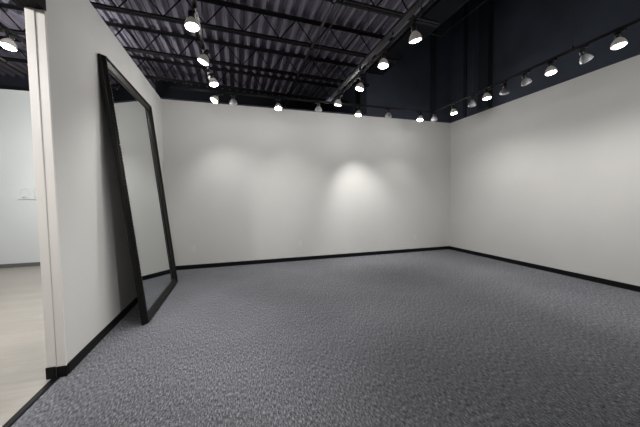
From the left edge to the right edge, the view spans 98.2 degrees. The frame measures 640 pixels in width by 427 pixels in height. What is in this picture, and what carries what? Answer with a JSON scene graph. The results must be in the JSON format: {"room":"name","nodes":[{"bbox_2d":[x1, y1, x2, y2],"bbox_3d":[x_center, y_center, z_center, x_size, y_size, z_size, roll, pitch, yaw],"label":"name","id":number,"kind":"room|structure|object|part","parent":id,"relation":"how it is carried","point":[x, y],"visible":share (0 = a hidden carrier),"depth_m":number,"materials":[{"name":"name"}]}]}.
{"room":"studio","nodes":[
{"label":"studio","id":0,"kind":"room"},
{"bbox_2d":[0,73,28,90],"bbox_3d":[-7.559,-1.443,7.797,6.120,5.100,0.120,-2,3,-17],"label":"wall","id":1,"kind":"structure","parent":0,"point":[8,82],"depth_m":7.44,"materials":[{"name":"black paint"}]},
{"bbox_2d":[0,89,39,263],"bbox_3d":[-6.795,-0.735,6.042,6.529,3.840,0.120,-2,3,-17],"label":"wall","id":2,"kind":"structure","parent":0,"point":[19,236],"depth_m":6.04,"materials":[{"name":"paint"}]},
{"bbox_2d":[0,262,40,267],"bbox_3d":[-6.753,1.143,6.072,6.529,0.085,0.012,-2,3,-17],"label":"baseboard","id":3,"kind":"structure","parent":2,"relation":"attached to","point":[31,263],"depth_m":6.11,"materials":[{"name":"grey rubber"}]},
{"bbox_2d":[19,188,35,199],"bbox_3d":[-6.344,-0.439,6.118,0.500,0.253,0.022,-2,3,-17],"label":"wall sign","id":4,"kind":"object","parent":2,"relation":"attached to","point":[23,188],"visible":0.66,"depth_m":6.10,"materials":[{"name":"paint"}]},
{"bbox_2d":[46,0,164,363],"bbox_3d":[-2.651,-0.468,3.843,0.115,3.420,3.507,-2,3,-17],"label":"wall","id":5,"kind":"structure","parent":0,"point":[98,282],"depth_m":2.65,"materials":[{"name":"white paint"}]},
{"bbox_2d":[2,376,59,426],"bbox_3d":[-1.497,1.407,0.177,0.056,0.010,4.284,-2,3,-17],"label":"trim","id":6,"kind":"structure","parent":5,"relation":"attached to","point":[19,413],"depth_m":1.93,"materials":[{"name":"grey metal"}]},
{"bbox_2d":[24,7,56,376],"bbox_3d":[-2.166,-0.114,2.159,0.060,2.868,0.026,-2,3,-17],"label":"trim","id":7,"kind":"structure","parent":5,"relation":"attached to","point":[30,26],"depth_m":2.14,"materials":[{"name":"white paint"}]},
{"bbox_2d":[34,8,66,366],"bbox_3d":[-2.107,-0.116,2.179,0.058,2.868,0.020,-2,3,-17],"label":"trim","id":8,"kind":"structure","parent":5,"relation":"attached to","point":[41,19],"depth_m":2.17,"materials":[{"name":"white paint"}]},
{"bbox_2d":[45,365,67,379],"bbox_3d":[-2.111,1.271,2.222,0.137,0.094,0.018,-2,3,-17],"label":"baseboard","id":9,"kind":"structure","parent":5,"relation":"attached to","point":[61,371],"depth_m":2.22,"materials":[{"name":"black rubber"}]},
{"bbox_2d":[67,297,137,373],"bbox_3d":[-2.568,1.195,3.938,0.012,0.087,3.495,-2,3,-17],"label":"baseboard","id":10,"kind":"structure","parent":5,"relation":"attached to","point":[91,345],"depth_m":2.75,"materials":[{"name":"black rubber"}]},
{"bbox_2d":[0,0,429,99],"bbox_3d":[-3.341,-3.418,2.203,11.260,0.434,13.050,-2,3,-17],"label":"ceiling","id":11,"kind":"structure","parent":0,"point":[350,17],"depth_m":5.55,"materials":[{"name":"paint"}]},
{"bbox_2d":[0,36,348,102],"bbox_3d":[-4.515,-3.329,6.166,11.100,0.768,0.106,-2,3,-17],"label":"joist","id":12,"kind":"object","parent":11,"relation":"attached to","point":[146,59],"visible":0.57,"depth_m":6.79,"materials":[{"name":"black paint"}]},
{"bbox_2d":[0,2,368,86],"bbox_3d":[-4.158,-3.275,4.990,11.100,0.768,0.106,-2,3,-17],"label":"joist","id":13,"kind":"object","parent":11,"relation":"attached to","point":[3,5],"visible":0.7,"depth_m":5.61,"materials":[{"name":"black paint"}]},
{"bbox_2d":[90,0,396,62],"bbox_3d":[-3.810,-3.223,3.843,11.100,0.768,0.106,-2,3,-17],"label":"joist","id":14,"kind":"object","parent":11,"relation":"attached to","point":[119,9],"visible":0.85,"depth_m":4.68,"materials":[{"name":"black paint"}]},
{"bbox_2d":[0,22,26,45],"bbox_3d":[-2.859,-2.422,1.114,0.036,1.022,9.200,-2,3,-17],"label":"track","id":15,"kind":"object","parent":14,"relation":"hanging from","point":[19,38],"visible":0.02,"depth_m":3.14,"materials":[{"name":"black metal"}]},
{"bbox_2d":[0,27,16,50],"bbox_3d":[-3.390,-1.895,3.008,0.135,0.211,0.134,-2,3,-17],"label":"track spotlight","id":16,"kind":"object","parent":15,"relation":"hanging from","point":[8,43],"visible":1,"depth_m":3.00,"materials":[{"name":"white metal"}]},
{"bbox_3d":[-3.390,-1.852,3.010,0.135,0.115,0.134,-2,3,-17],"label":"bulb","id":17,"kind":"part","parent":16,"relation":"part of","materials":[{"name":"grey glass"}]},
{"bbox_2d":[6,32,15,40],"bbox_3d":[-3.382,-1.933,3.032,0.059,0.079,0.072,0,3,19],"label":"socket","id":18,"kind":"object","parent":16,"relation":"attached to","point":[10,36],"depth_m":3.01,"materials":[{"name":"black metal"}]},
{"bbox_2d":[0,57,28,75],"bbox_3d":[-5.629,-2.983,3.176,0.046,0.070,9.600,-2,3,-17],"label":"conduit","id":19,"kind":"object","parent":14,"relation":"attached to","point":[5,61],"visible":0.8,"depth_m":5.80,"materials":[{"name":"silver metal"}]},
{"bbox_2d":[282,0,335,107],"bbox_3d":[0.172,-2.921,3.868,0.052,0.060,9.550,-2,3,-17],"label":"conduit","id":20,"kind":"object","parent":14,"relation":"attached to","point":[333,1],"visible":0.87,"depth_m":4.81,"materials":[{"name":"grey metal"}]},
{"bbox_2d":[286,0,345,107],"bbox_3d":[0.306,-2.932,3.908,0.035,0.037,9.550,-2,3,-17],"label":"conduit","id":21,"kind":"object","parent":14,"relation":"attached to","point":[343,2],"visible":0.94,"depth_m":4.88,"materials":[{"name":"black metal"}]},
{"bbox_2d":[323,0,440,26],"bbox_3d":[-3.462,-3.170,2.696,11.100,0.768,0.106,-2,3,-17],"label":"joist","id":22,"kind":"object","parent":11,"relation":"attached to","point":[351,3],"visible":0.72,"depth_m":4.03,"materials":[{"name":"black paint"}]},
{"bbox_2d":[192,0,210,79],"bbox_3d":[-0.666,-2.405,0.828,0.036,0.962,7.380,-2,3,-17],"label":"track","id":23,"kind":"object","parent":22,"relation":"hanging from","point":[200,31],"visible":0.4,"depth_m":3.16,"materials":[{"name":"black metal"}]},
{"bbox_2d":[184,4,199,31],"bbox_3d":[-1.252,-1.908,2.704,0.136,0.209,0.135,-2,3,-17],"label":"track spotlight","id":24,"kind":"object","parent":23,"relation":"hanging from","point":[191,24],"visible":1,"depth_m":2.69,"materials":[{"name":"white metal"}]},
{"bbox_2d":[188,10,194,17],"bbox_3d":[-1.262,-1.946,2.715,0.062,0.076,0.066,-2,3,-17],"label":"socket","id":25,"kind":"object","parent":24,"relation":"attached to","point":[190,13],"depth_m":2.69,"materials":[{"name":"black metal"}]},
{"bbox_3d":[-1.251,-1.866,2.706,0.136,0.110,0.135,-2,3,-17],"label":"bulb","id":26,"kind":"part","parent":24,"relation":"part of","materials":[{"name":"grey glass"}]},
{"bbox_2d":[197,47,209,65],"bbox_3d":[-1.439,-1.942,3.410,0.137,0.208,0.138,1,3,32],"label":"track spotlight","id":27,"kind":"object","parent":23,"relation":"hanging from","point":[203,59],"visible":1,"depth_m":3.39,"materials":[{"name":"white metal"}]},
{"bbox_3d":[-1.438,-1.901,3.410,0.133,0.123,0.136,-2,3,-17],"label":"bulb","id":28,"kind":"part","parent":27,"relation":"part of","materials":[{"name":"grey glass"}]},
{"bbox_2d":[203,49,209,55],"bbox_3d":[-1.398,-1.980,3.417,0.078,0.083,0.060,-2,3,-17],"label":"socket","id":29,"kind":"object","parent":27,"relation":"attached to","point":[206,52],"depth_m":3.39,"materials":[{"name":"black metal"}]},
{"bbox_2d":[207,70,218,86],"bbox_3d":[-1.563,-1.971,4.048,0.155,0.209,0.151,-2,3,-17],"label":"track spotlight","id":30,"kind":"object","parent":23,"relation":"hanging from","point":[213,82],"visible":1,"depth_m":4.02,"materials":[{"name":"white metal"}]},
{"bbox_3d":[-1.551,-1.928,4.045,0.135,0.112,0.135,-2,3,-17],"label":"bulb","id":31,"kind":"part","parent":30,"relation":"part of","materials":[{"name":"grey glass"}]},
{"bbox_2d":[326,0,434,103],"bbox_3d":[1.315,-2.443,1.768,0.108,0.896,8.030,-2,3,-17],"label":"track","id":32,"kind":"object","parent":22,"relation":"hanging from","point":[418,3],"visible":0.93,"depth_m":3.47,"materials":[{"name":"black metal"}]},
{"bbox_2d":[334,94,342,105],"bbox_3d":[0.329,-2.040,4.984,0.153,0.210,0.134,-2,3,-17],"label":"track spotlight","id":33,"kind":"object","parent":32,"relation":"hanging from","point":[337,102],"visible":1,"depth_m":4.94,"materials":[{"name":"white metal"}]},
{"bbox_3d":[0.341,-2.611,5.101,0.024,0.866,0.024,-2,3,-17],"label":"hanger rod","id":34,"kind":"part","parent":32,"relation":"part of","materials":[{"name":"black metal"}]},
{"bbox_2d":[355,74,363,90],"bbox_3d":[0.611,-2.007,4.274,0.134,0.213,0.142,-2,3,-17],"label":"track spotlight","id":35,"kind":"object","parent":32,"relation":"hanging from","point":[359,86],"visible":1,"depth_m":4.25,"materials":[{"name":"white metal"}]},
{"bbox_3d":[0.610,-1.963,4.279,0.134,0.117,0.136,-2,3,-17],"label":"bulb","id":36,"kind":"part","parent":35,"relation":"part of","materials":[{"name":"grey glass"}]},
{"bbox_2d":[378,49,388,68],"bbox_3d":[0.809,-1.976,3.545,0.135,0.209,0.135,-2,3,-17],"label":"track spotlight","id":37,"kind":"object","parent":32,"relation":"hanging from","point":[383,63],"visible":1,"depth_m":3.52,"materials":[{"name":"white metal"}]},
{"bbox_3d":[0.809,-1.933,3.547,0.135,0.110,0.135,-2,3,-17],"label":"bulb","id":38,"kind":"part","parent":37,"relation":"part of","materials":[{"name":"grey glass"}]},
{"bbox_2d":[409,19,421,43],"bbox_3d":[1.028,-1.949,2.983,0.134,0.212,0.135,-2,3,-17],"label":"track spotlight","id":39,"kind":"object","parent":32,"relation":"hanging from","point":[415,36],"visible":1,"depth_m":2.94,"materials":[{"name":"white metal"}]},
{"bbox_2d":[411,23,416,32],"bbox_3d":[1.005,-1.984,2.964,0.072,0.080,0.064,-2,3,-17],"label":"socket","id":40,"kind":"object","parent":39,"relation":"attached to","point":[413,25],"depth_m":2.94,"materials":[{"name":"black metal"}]},
{"bbox_3d":[1.028,-1.905,2.986,0.134,0.116,0.135,-2,3,-17],"label":"bulb","id":41,"kind":"part","parent":39,"relation":"part of","materials":[{"name":"grey glass"}]},
{"bbox_2d":[155,80,332,111],"bbox_3d":[-1.808,-1.497,8.441,5.500,5.000,0.120,-2,3,-17],"label":"wall","id":42,"kind":"structure","parent":0,"point":[163,89],"depth_m":8.02,"materials":[{"name":"black paint"}]},
{"bbox_2d":[161,16,451,265],"bbox_3d":[0.185,-2.028,6.529,7.179,6.200,0.120,-2,3,-17],"label":"wall","id":43,"kind":"structure","parent":0,"point":[242,183],"depth_m":6.42,"materials":[{"name":"white paint"}]},
{"bbox_2d":[161,97,366,115],"bbox_3d":[-1.012,-2.330,6.152,4.456,0.030,0.128,-2,3,-17],"label":"trim","id":44,"kind":"structure","parent":43,"relation":"on","point":[161,97],"depth_m":5.97,"materials":[{"name":"black paint"}]},
{"bbox_2d":[176,246,448,269],"bbox_3d":[0.240,1.028,6.617,6.944,0.087,0.012,-2,3,-17],"label":"baseboard","id":45,"kind":"structure","parent":43,"relation":"attached to","point":[197,266],"depth_m":6.41,"materials":[{"name":"black rubber"}]},
{"bbox_2d":[430,28,436,120],"bbox_3d":[2.946,-3.812,7.197,0.140,2.770,0.050,-2,3,-17],"label":"trim","id":46,"kind":"structure","parent":43,"relation":"attached to","point":[433,37],"depth_m":7.18,"materials":[{"name":"grey paint"}]},
{"bbox_2d":[0,249,639,426],"bbox_3d":[-2.062,1.363,2.810,13.808,0.150,13.050,-2,3,-17],"label":"floor","id":47,"kind":"structure","parent":0,"point":[447,337],"depth_m":2.55,"materials":[{"name":"grey carpet"}]},
{"bbox_2d":[97,53,177,324],"bbox_3d":[-2.393,-0.245,3.849,0.367,2.968,1.700,-2,3,-17],"label":"floor mirror","id":48,"kind":"object","parent":47,"relation":"on","point":[130,116],"visible":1,"depth_m":3.58,"materials":[{"name":"black glass"}]},
{"bbox_3d":[-2.552,-1.675,3.736,0.063,0.098,1.700,-8,5,-16],"label":"rail","id":49,"kind":"part","parent":48,"relation":"part of","materials":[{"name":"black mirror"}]},
{"bbox_2d":[109,72,172,310],"bbox_3d":[-2.410,-0.245,3.844,0.005,2.810,1.530,-8,5,-16],"label":"mirror glass","id":50,"kind":"object","parent":48,"relation":"attached to","point":[133,116],"depth_m":3.75,"materials":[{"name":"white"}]},
{"bbox_3d":[-2.243,1.182,3.960,0.063,0.098,1.700,-8,5,-16],"label":"rail","id":51,"kind":"part","parent":48,"relation":"part of","materials":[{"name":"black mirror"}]},
{"bbox_2d":[333,0,466,116],"bbox_3d":[2.332,-3.610,3.367,0.400,2.780,11.800,-2,3,-17],"label":"wall","id":52,"kind":"structure","parent":0,"point":[439,10],"depth_m":6.37,"materials":[{"name":"black paint"}]},
{"bbox_2d":[356,79,359,110],"bbox_3d":[0.974,-2.929,7.144,0.050,1.080,0.150,-2,3,-17],"label":"trim","id":53,"kind":"structure","parent":52,"relation":"attached to","point":[357,80],"depth_m":7.09,"materials":[{"name":"black paint"}]},
{"bbox_2d":[382,0,468,74],"bbox_3d":[2.678,-3.235,2.984,0.022,0.022,8.000,-2,3,-17],"label":"conduit","id":54,"kind":"object","parent":52,"relation":"attached to","point":[467,0],"visible":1,"depth_m":5.18,"materials":[{"name":"black metal"}]},
{"bbox_2d":[430,0,486,36],"bbox_3d":[3.181,-3.216,1.876,0.342,0.024,7.022,-2,3,-17],"label":"conduit","id":55,"kind":"object","parent":52,"relation":"attached to","point":[484,0],"visible":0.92,"depth_m":4.84,"materials":[{"name":"black metal"}]},
{"bbox_2d":[449,0,639,285],"bbox_3d":[4.963,-1.909,2.934,0.120,6.200,9.537,-2,3,-17],"label":"wall","id":56,"kind":"structure","parent":0,"point":[548,177],"depth_m":5.08,"materials":[{"name":"white paint"}]},
{"bbox_2d":[463,2,467,117],"bbox_3d":[3.626,-3.807,6.910,0.040,2.770,0.080,-2,3,-17],"label":"trim","id":57,"kind":"structure","parent":56,"relation":"attached to","point":[466,3],"depth_m":6.89,"materials":[{"name":"grey paint"}]},
{"bbox_2d":[477,0,493,110],"bbox_3d":[3.761,-3.778,6.293,0.140,2.770,0.260,-2,3,-17],"label":"trim","id":58,"kind":"structure","parent":56,"relation":"attached to","point":[486,10],"depth_m":6.23,"materials":[{"name":"grey paint"}]},
{"bbox_2d":[449,246,639,291],"bbox_3d":[4.922,1.143,3.118,0.012,0.087,9.405,-2,3,-17],"label":"baseboard","id":59,"kind":"structure","parent":56,"relation":"attached to","point":[540,267],"depth_m":5.03,"materials":[{"name":"black rubber"}]},
{"bbox_3d":[3.707,-5.025,2.473,2.628,0.100,9.657,-2,3,-17],"label":"ceiling","id":60,"kind":"structure","parent":0,"visible":0},
{"bbox_2d":[170,31,433,112],"bbox_3d":[0.003,-3.612,5.317,5.270,2.912,0.036,-2,3,-17],"label":"track","id":61,"kind":"object","parent":60,"relation":"hanging from","point":[171,87],"visible":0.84,"depth_m":5.22,"materials":[{"name":"black metal"}]},
{"bbox_3d":[-2.266,-2.597,4.675,0.024,0.944,0.024,-2,3,-17],"label":"hanger rod","id":62,"kind":"part","parent":61,"relation":"part of","materials":[{"name":"black metal"}]},
{"bbox_2d":[210,92,222,103],"bbox_3d":[-1.776,-1.995,4.763,0.135,0.226,0.274,0,3,13],"label":"track spotlight","id":63,"kind":"object","parent":61,"relation":"hanging from","point":[214,98],"visible":1,"depth_m":4.68,"materials":[{"name":"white metal"}]},
{"bbox_3d":[-1.789,-1.943,4.695,0.132,0.129,0.134,-2,3,-17],"label":"bulb","id":64,"kind":"part","parent":63,"relation":"part of","materials":[{"name":"grey glass"}]},
{"bbox_2d":[229,94,236,105],"bbox_3d":[-1.529,-2.013,4.882,0.136,0.208,0.135,-2,3,-17],"label":"track spotlight","id":65,"kind":"object","parent":61,"relation":"hanging from","point":[233,101],"visible":1,"depth_m":4.85,"materials":[{"name":"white metal"}]},
{"bbox_3d":[-1.528,-1.972,4.884,0.136,0.106,0.135,-2,3,-17],"label":"bulb","id":66,"kind":"part","parent":65,"relation":"part of","materials":[{"name":"grey glass"}]},
{"bbox_2d":[275,98,281,110],"bbox_3d":[-0.776,-2.032,5.136,0.136,0.213,0.136,-2,3,-17],"label":"track spotlight","id":67,"kind":"object","parent":61,"relation":"hanging from","point":[278,106],"visible":1,"depth_m":5.13,"materials":[{"name":"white metal"}]},
{"bbox_3d":[0.021,-2.179,5.388,5.270,0.020,0.036,-2,3,-17],"label":"rail","id":68,"kind":"part","parent":61,"relation":"part of","materials":[{"name":"black metal"}]},
{"bbox_2d":[315,102,321,111],"bbox_3d":[-0.033,-2.054,5.319,0.136,0.208,0.145,-2,3,-17],"label":"track spotlight","id":69,"kind":"object","parent":61,"relation":"hanging from","point":[318,108],"visible":1,"depth_m":5.28,"materials":[{"name":"black metal"}]},
{"bbox_2d":[355,106,361,116],"bbox_3d":[0.773,-2.076,5.601,0.134,0.210,0.135,-2,3,-17],"label":"track spotlight","id":70,"kind":"object","parent":61,"relation":"hanging from","point":[358,113],"visible":1,"depth_m":5.59,"materials":[{"name":"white metal"}]},
{"bbox_2d":[385,108,391,117],"bbox_3d":[1.425,-2.094,5.775,0.136,0.208,0.135,-2,3,-17],"label":"track spotlight","id":71,"kind":"object","parent":61,"relation":"hanging from","point":[388,115],"visible":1,"depth_m":5.74,"materials":[{"name":"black metal"}]},
{"bbox_2d":[417,111,422,120],"bbox_3d":[2.166,-2.112,6.002,0.134,0.213,0.135,-2,3,-17],"label":"track spotlight","id":72,"kind":"object","parent":61,"relation":"hanging from","point":[420,118],"visible":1,"depth_m":5.99,"materials":[{"name":"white metal"}]},
{"bbox_3d":[2.389,-3.692,6.037,0.024,2.882,0.024,-2,3,-17],"label":"hanger rod","id":73,"kind":"part","parent":61,"relation":"part of","materials":[{"name":"black metal"}]},
{"bbox_2d":[430,112,437,121],"bbox_3d":[2.495,-2.123,6.072,0.136,0.207,0.164,-2,3,-17],"label":"track spotlight","id":74,"kind":"object","parent":61,"relation":"hanging from","point":[434,118],"visible":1,"depth_m":6.03,"materials":[{"name":"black metal"}]},
{"bbox_2d":[434,0,639,112],"bbox_3d":[3.637,-3.508,2.308,0.036,2.912,7.810,-2,3,-17],"label":"track","id":75,"kind":"object","parent":60,"relation":"hanging from","point":[638,19],"visible":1,"depth_m":3.78,"materials":[{"name":"black metal"}]},
{"bbox_2d":[450,103,457,114],"bbox_3d":[2.694,-2.100,5.570,0.136,0.208,0.135,-2,3,-17],"label":"track spotlight","id":76,"kind":"object","parent":75,"relation":"hanging from","point":[453,111],"visible":1,"depth_m":5.55,"materials":[{"name":"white metal"}]},
{"bbox_2d":[468,95,475,106],"bbox_3d":[2.816,-2.079,5.129,0.135,0.208,0.136,-2,3,-17],"label":"track spotlight","id":77,"kind":"object","parent":75,"relation":"hanging from","point":[472,103],"visible":1,"depth_m":5.10,"materials":[{"name":"black metal"}]},
{"bbox_3d":[2.804,-3.648,5.050,0.024,2.882,0.024,-2,3,-17],"label":"hanger rod","id":78,"kind":"part","parent":75,"relation":"part of","materials":[{"name":"black metal"}]},
{"bbox_2d":[482,87,492,99],"bbox_3d":[2.873,-2.061,4.754,0.155,0.208,0.135,-2,3,-17],"label":"track spotlight","id":79,"kind":"object","parent":75,"relation":"hanging from","point":[486,96],"visible":1,"depth_m":4.73,"materials":[{"name":"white metal"}]},
{"bbox_3d":[2.864,-2.019,4.753,0.136,0.108,0.135,-2,3,-17],"label":"bulb","id":80,"kind":"part","parent":79,"relation":"part of","materials":[{"name":"grey glass"}]},
{"bbox_2d":[500,80,508,94],"bbox_3d":[3.030,-2.053,4.549,0.135,0.208,0.135,-2,3,-17],"label":"track spotlight","id":81,"kind":"object","parent":75,"relation":"hanging from","point":[504,91],"visible":1,"depth_m":4.51,"materials":[{"name":"black metal"}]},
{"bbox_3d":[3.031,-2.011,4.551,0.135,0.109,0.135,-2,3,-17],"label":"bulb","id":82,"kind":"part","parent":81,"relation":"part of","materials":[{"name":"grey glass"}]},
{"bbox_2d":[521,70,531,85],"bbox_3d":[3.103,-2.031,4.161,0.140,0.216,0.135,-2,3,-17],"label":"track spotlight","id":83,"kind":"object","parent":75,"relation":"hanging from","point":[525,81],"visible":1,"depth_m":4.14,"materials":[{"name":"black metal"}]},
{"bbox_3d":[3.107,-1.986,4.164,0.133,0.122,0.135,-2,3,-17],"label":"bulb","id":84,"kind":"part","parent":83,"relation":"part of","materials":[{"name":"grey glass"}]},
{"bbox_2d":[545,58,556,75],"bbox_3d":[3.172,-2.018,3.803,0.136,0.209,0.135,-2,3,-17],"label":"track spotlight","id":85,"kind":"object","parent":75,"relation":"hanging from","point":[550,70],"visible":1,"depth_m":3.79,"materials":[{"name":"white metal"}]},
{"bbox_2d":[547,61,552,67],"bbox_3d":[3.168,-2.056,3.817,0.060,0.076,0.067,-2,3,-17],"label":"socket","id":86,"kind":"object","parent":85,"relation":"attached to","point":[549,64],"depth_m":3.80,"materials":[{"name":"black metal"}]},
{"bbox_3d":[3.173,-1.976,3.805,0.136,0.109,0.135,-2,3,-17],"label":"bulb","id":87,"kind":"part","parent":85,"relation":"part of","materials":[{"name":"grey glass"}]},
{"bbox_3d":[3.267,-3.579,3.527,0.024,2.882,0.024,-2,3,-17],"label":"hanger rod","id":88,"kind":"part","parent":75,"relation":"part of","materials":[{"name":"black metal"}]},
{"bbox_2d":[578,44,593,64],"bbox_3d":[3.334,-1.996,3.474,0.157,0.224,0.134,-2,3,-17],"label":"track spotlight","id":89,"kind":"object","parent":75,"relation":"hanging from","point":[585,57],"visible":1,"depth_m":3.46,"materials":[{"name":"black metal"}]},
{"bbox_2d":[578,49,585,55],"bbox_3d":[3.292,-2.024,3.480,0.082,0.086,0.059,0,3,5],"label":"socket","id":90,"kind":"object","parent":89,"relation":"attached to","point":[582,52],"depth_m":3.46,"materials":[{"name":"black metal"}]},
{"bbox_3d":[3.347,-1.948,3.480,0.132,0.128,0.134,-2,3,-17],"label":"bulb","id":91,"kind":"part","parent":89,"relation":"part of","materials":[{"name":"grey"}]},
{"bbox_2d":[610,27,627,49],"bbox_3d":[3.390,-1.988,3.139,0.136,0.208,0.135,-2,3,-17],"label":"track spotlight","id":92,"kind":"object","parent":75,"relation":"hanging from","point":[619,41],"visible":1,"depth_m":3.12,"materials":[{"name":"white metal"}]},
{"bbox_2d":[614,31,621,39],"bbox_3d":[3.388,-2.026,3.150,0.060,0.075,0.065,-2,3,-17],"label":"socket","id":93,"kind":"object","parent":92,"relation":"attached to","point":[617,34],"depth_m":3.13,"materials":[{"name":"black metal"}]},
{"bbox_3d":[3.391,-1.946,3.141,0.136,0.107,0.135,-2,3,-17],"label":"bulb","id":94,"kind":"part","parent":92,"relation":"part of","materials":[{"name":"grey glass"}]},
{"bbox_3d":[-1.536,-1.820,0.031,0.115,0.370,4.310,-2,3,-17],"label":"wall","id":95,"kind":"structure","parent":0,"visible":0},
{"bbox_2d":[11,0,45,10],"bbox_3d":[-1.554,-1.544,0.038,0.162,0.182,4.310,-2,3,-17],"label":"trim","id":96,"kind":"structure","parent":95,"relation":"attached to","point":[37,4],"depth_m":2.05,"materials":[{"name":"black paint"}]}
]}

